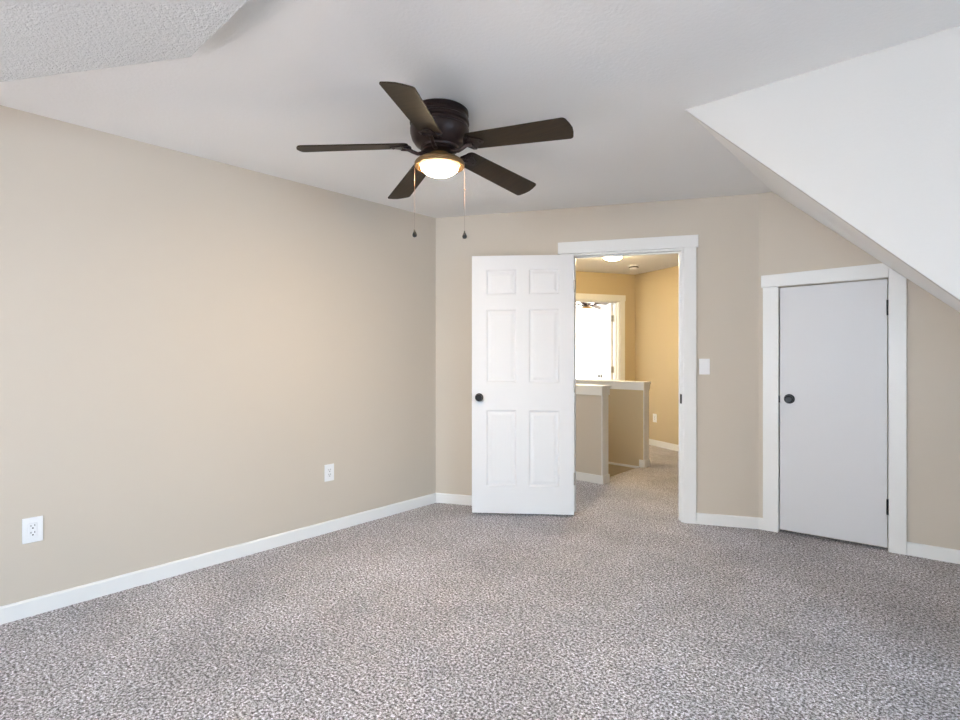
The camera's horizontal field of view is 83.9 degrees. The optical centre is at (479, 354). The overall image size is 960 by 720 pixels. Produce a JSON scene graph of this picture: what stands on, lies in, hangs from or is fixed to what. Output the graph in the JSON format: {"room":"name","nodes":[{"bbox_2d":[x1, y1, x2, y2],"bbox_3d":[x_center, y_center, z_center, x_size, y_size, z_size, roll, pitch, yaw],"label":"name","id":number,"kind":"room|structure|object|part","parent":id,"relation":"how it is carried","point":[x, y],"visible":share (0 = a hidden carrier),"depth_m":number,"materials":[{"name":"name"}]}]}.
{"room":"empty bedroom","nodes":[
{"label":"empty bedroom","id":0,"kind":"room"},
{"bbox_2d":[0,0,247,81],"bbox_3d":[-1.231,-1.105,-1.245,6.557,0.140,4.902,0,0,42],"label":"ceiling","id":1,"kind":"structure","parent":0,"point":[39,38],"depth_m":1.71,"materials":[{"name":"grey paint"}]},
{"bbox_2d":[0,105,435,605],"bbox_3d":[-2.922,0.045,1.863,0.120,2.440,7.488,0,0,42],"label":"wall","id":2,"kind":"structure","parent":0,"point":[188,342],"depth_m":3.12,"materials":[{"name":"beige paint"}]},
{"bbox_2d":[22,515,42,543],"bbox_3d":[-2.174,0.850,2.595,0.009,0.122,0.079,0,0,42],"label":"wall outlet","id":3,"kind":"object","parent":2,"relation":"attached to","point":[32,528],"visible":1,"depth_m":2.59,"materials":[{"name":"white plastic"}]},
{"bbox_2d":[28,522,36,537],"bbox_3d":[-2.172,0.850,2.593,0.004,0.067,0.033,0,0,42],"label":"receptacle","id":4,"kind":"object","parent":3,"relation":"attached to","point":[32,526],"depth_m":2.59,"materials":[{"name":"white plastic"}]},
{"bbox_2d":[0,493,435,624],"bbox_3d":[-2.839,1.224,1.856,0.013,0.082,7.348,0,0,42],"label":"baseboard","id":5,"kind":"structure","parent":2,"relation":"attached to","point":[19,610],"depth_m":3.10,"materials":[{"name":"white paint"}]},
{"bbox_2d":[324,463,333,481],"bbox_3d":[-1.075,0.840,3.811,0.009,0.120,0.076,0,0,42],"label":"wall outlet","id":6,"kind":"object","parent":2,"relation":"attached to","point":[329,468],"visible":1,"depth_m":3.80,"materials":[{"name":"white plastic"}]},
{"bbox_2d":[327,468,331,477],"bbox_3d":[-1.073,0.840,3.809,0.004,0.067,0.033,0,0,42],"label":"receptacle","id":7,"kind":"object","parent":6,"relation":"attached to","point":[329,470],"depth_m":3.81,"materials":[{"name":"white plastic"}]},
{"bbox_2d":[0,445,959,719],"bbox_3d":[0.952,1.365,5.663,12.820,0.200,18.320,0,0,42],"label":"floor","id":8,"kind":"structure","parent":0,"point":[619,607],"depth_m":2.48,"materials":[{"name":"carpet"}]},
{"bbox_2d":[0,0,959,308],"bbox_3d":[0.952,-1.235,5.663,12.820,0.120,18.320,0,0,42],"label":"ceiling","id":9,"kind":"structure","parent":0,"point":[277,77],"depth_m":2.32,"materials":[{"name":"white paint"}]},
{"bbox_2d":[296,81,573,238],"bbox_3d":[-0.159,-0.867,2.598,1.271,0.616,1.244,0,0,42],"label":"ceiling fan","id":10,"kind":"object","parent":9,"relation":"hanging from","point":[439,127],"visible":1,"depth_m":2.48,"materials":[{"name":"brown wood"}]},
{"bbox_3d":[-0.599,-0.978,2.521,0.512,0.068,0.138,0,0,-9],"label":"blade","id":11,"kind":"part","parent":10,"relation":"part of","materials":[{"name":"brown wood"}]},
{"bbox_3d":[-0.371,-0.960,2.945,0.138,0.091,0.510,0,0,-28],"label":"blade","id":12,"kind":"part","parent":10,"relation":"part of","materials":[{"name":"brown wood"}]},
{"bbox_3d":[-0.266,-0.992,2.174,0.137,0.056,0.513,0,0,9],"label":"blade","id":13,"kind":"part","parent":10,"relation":"part of","materials":[{"name":"brown wood"}]},
{"bbox_3d":[-0.195,-0.889,2.575,0.190,0.052,0.190,0,0,42],"label":"lamp shade","id":14,"kind":"part","parent":10,"relation":"part of","materials":[{"name":"white glass"}]},
{"bbox_3d":[-0.075,-0.757,2.575,0.009,0.337,0.008,0,0,42],"label":"pull chain","id":15,"kind":"part","parent":10,"relation":"part of","materials":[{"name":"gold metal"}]},
{"bbox_3d":[0.101,-0.963,2.857,0.136,0.092,0.511,0,0,44],"label":"blade","id":16,"kind":"part","parent":10,"relation":"part of","materials":[{"name":"brown wood"}]},
{"bbox_3d":[0.165,-0.983,2.383,0.513,0.071,0.136,0,0,27],"label":"blade","id":17,"kind":"part","parent":10,"relation":"part of","materials":[{"name":"brown wood"}]},
{"bbox_2d":[576,302,613,325],"bbox_3d":[2.137,-0.867,10.523,1.271,0.616,1.244,0,0,42],"label":"ceiling fan","id":18,"kind":"object","parent":9,"relation":"hanging from","point":[586,306],"visible":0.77,"depth_m":10.43,"materials":[{"name":"brown wood"}]},
{"bbox_3d":[2.398,-0.963,10.782,0.136,0.092,0.511,0,0,44],"label":"blade","id":19,"kind":"part","parent":18,"relation":"part of","materials":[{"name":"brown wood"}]},
{"bbox_2d":[604,257,621,260],"bbox_3d":[1.530,-1.128,6.150,0.254,0.094,0.254,0,0,42],"label":"hall ceiling light","id":20,"kind":"object","parent":9,"relation":"attached to","point":[606,258],"visible":0.38,"depth_m":6.11,"materials":[{"name":"white glass"}]},
{"bbox_2d":[628,264,639,269],"bbox_3d":[2.017,-1.149,7.005,0.150,0.052,0.150,0,0,42],"label":"smoke detector","id":21,"kind":"object","parent":9,"relation":"attached to","point":[635,266],"visible":1,"depth_m":6.96,"materials":[{"name":"white plastic"}]},
{"bbox_2d":[576,394,600,474],"bbox_3d":[0.349,2.015,6.073,2.375,3.300,0.120,0,0,42],"label":"wall","id":22,"kind":"structure","parent":0,"point":[588,407],"depth_m":5.33,"materials":[{"name":"beige paint"}]},
{"bbox_2d":[576,471,609,484],"bbox_3d":[0.354,1.223,6.059,2.401,0.083,0.133,0,0,42],"label":"baseboard","id":23,"kind":"structure","parent":22,"relation":"attached to","point":[581,476],"depth_m":5.29,"materials":[{"name":"white paint"}]},
{"bbox_2d":[576,384,611,475],"bbox_3d":[0.360,0.784,6.063,2.405,0.962,0.180,0,0,42],"label":"trim","id":24,"kind":"structure","parent":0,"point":[603,391],"depth_m":5.27,"materials":[{"name":"white paint"}]},
{"bbox_2d":[576,308,613,379],"bbox_3d":[1.361,0.045,10.324,5.999,2.440,5.319,0,0,-20],"label":"wall","id":25,"kind":"structure","parent":0,"point":[588,335],"depth_m":13.53,"materials":[{"name":"white paint"}]},
{"bbox_2d":[436,194,758,516],"bbox_3d":[0.841,0.045,4.295,2.509,2.440,0.120,0,0,16],"label":"wall","id":26,"kind":"structure","parent":0,"point":[726,228],"depth_m":4.00,"materials":[{"name":"beige paint"}]},
{"bbox_2d":[472,255,574,514],"bbox_3d":[0.339,0.232,4.233,0.809,2.030,0.153,0,0,1],"label":"door","id":27,"kind":"structure","parent":26,"relation":"in","point":[523,382],"depth_m":4.19,"materials":[{"name":"white paint"}]},
{"bbox_3d":[-0.008,0.335,4.193,0.066,0.066,0.058,0,0,5],"label":"knob","id":28,"kind":"part","parent":27,"relation":"part of","materials":[{"name":"black metal"}]},
{"bbox_2d":[436,493,758,528],"bbox_3d":[0.823,1.224,4.231,2.509,0.082,0.013,0,0,16],"label":"baseboard","id":29,"kind":"structure","parent":26,"relation":"attached to","point":[701,518],"depth_m":3.96,"materials":[{"name":"white paint"}]},
{"bbox_2d":[558,235,697,523],"bbox_3d":[1.146,0.183,4.195,1.048,2.164,0.142,0,0,16],"label":"trim","id":30,"kind":"structure","parent":26,"relation":"attached to","point":[685,246],"depth_m":4.03,"materials":[{"name":"white paint"}]},
{"bbox_2d":[699,359,709,374],"bbox_3d":[1.675,0.087,3.985,0.074,0.118,0.012,0,0,16],"label":"light switch","id":31,"kind":"object","parent":26,"relation":"attached to","point":[704,364],"visible":1,"depth_m":3.98,"materials":[{"name":"white plastic"}]},
{"bbox_2d":[576,271,634,380],"bbox_3d":[-0.378,0.045,6.922,5.599,2.440,0.120,0,0,-20],"label":"wall","id":32,"kind":"structure","parent":0,"point":[586,282],"depth_m":7.77,"materials":[{"name":"beige paint"}]},
{"bbox_2d":[576,293,625,380],"bbox_3d":[1.620,0.200,7.639,1.001,2.130,0.142,0,0,-20],"label":"trim","id":33,"kind":"structure","parent":32,"relation":"attached to","point":[618,300],"depth_m":7.73,"materials":[{"name":"white paint"}]},
{"bbox_2d":[598,303,613,379],"bbox_3d":[1.975,0.243,8.194,0.154,2.020,0.750,0,0,-3],"label":"door","id":34,"kind":"structure","parent":32,"relation":"in","point":[607,317],"depth_m":8.08,"materials":[{"name":"white paint"}]},
{"bbox_2d":[608,389,642,476],"bbox_3d":[1.011,2.015,6.836,2.335,3.300,0.120,0,0,42],"label":"wall","id":35,"kind":"structure","parent":0,"point":[625,407],"depth_m":6.16,"materials":[{"name":"beige paint"}]},
{"bbox_2d":[576,379,650,459],"bbox_3d":[1.022,0.784,6.826,2.365,0.962,0.180,0,0,42],"label":"trim","id":36,"kind":"structure","parent":35,"relation":"attached to","point":[616,384],"depth_m":6.07,"materials":[{"name":"white paint"}]},
{"bbox_2d":[608,459,649,467],"bbox_3d":[1.016,1.233,6.822,2.361,0.103,0.133,0,0,42],"label":"baseboard","id":37,"kind":"structure","parent":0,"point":[642,463],"depth_m":6.05,"materials":[{"name":"white paint"}]},
{"bbox_2d":[635,266,677,444],"bbox_3d":[3.212,0.045,5.753,0.120,2.440,4.650,0,0,-23],"label":"wall","id":38,"kind":"structure","parent":0,"point":[656,292],"depth_m":7.35,"materials":[{"name":"beige paint"}]},
{"bbox_2d":[653,414,656,422],"bbox_3d":[2.433,0.878,7.433,0.009,0.118,0.075,0,0,-23],"label":"wall outlet","id":39,"kind":"object","parent":38,"relation":"attached to","point":[654,415],"visible":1,"depth_m":7.42,"materials":[{"name":"white plastic"}]},
{"bbox_2d":[649,439,677,450],"bbox_3d":[3.122,1.224,5.796,0.013,0.082,4.400,0,0,-23],"label":"baseboard","id":40,"kind":"structure","parent":38,"relation":"attached to","point":[657,443],"depth_m":7.26,"materials":[{"name":"white paint"}]},
{"bbox_2d":[686,26,959,300],"bbox_3d":[1.793,-0.122,1.884,2.105,2.106,0.080,0,0,42],"label":"sloped ceiling","id":41,"kind":"structure","parent":0,"point":[873,139],"depth_m":2.06,"materials":[{"name":"white paint"}]},
{"bbox_2d":[691,115,959,311],"bbox_3d":[2.395,-0.193,2.573,2.135,2.205,1.907,0,0,42],"label":"ceiling","id":42,"kind":"structure","parent":0,"point":[776,184],"depth_m":2.83,"materials":[{"name":"white paint"}]},
{"bbox_2d":[759,192,959,549],"bbox_3d":[3.009,0.045,3.236,2.350,2.440,0.120,0,0,37],"label":"wall","id":43,"kind":"structure","parent":0,"point":[791,240],"depth_m":3.35,"materials":[{"name":"beige paint"}]},
{"bbox_2d":[779,279,888,546],"bbox_3d":[2.375,0.375,3.613,0.624,1.731,0.093,0,0,37],"label":"door","id":44,"kind":"structure","parent":43,"relation":"in","point":[833,396],"depth_m":3.61,"materials":[{"name":"white paint"}]},
{"bbox_3d":[2.166,0.310,3.748,0.068,0.068,0.063,0,0,42],"label":"knob","id":45,"kind":"part","parent":44,"relation":"part of","materials":[{"name":"black metal"}]},
{"bbox_2d":[761,263,906,554],"bbox_3d":[2.389,0.336,3.651,0.823,1.857,0.092,0,0,37],"label":"trim","id":46,"kind":"structure","parent":43,"relation":"attached to","point":[897,283],"depth_m":3.54,"materials":[{"name":"white paint"}]},
{"bbox_2d":[759,518,959,563],"bbox_3d":[2.909,1.224,3.228,2.200,0.082,0.013,0,0,37],"label":"baseboard","id":47,"kind":"structure","parent":43,"relation":"attached to","point":[913,549],"depth_m":3.30,"materials":[{"name":"white paint"}]}
]}

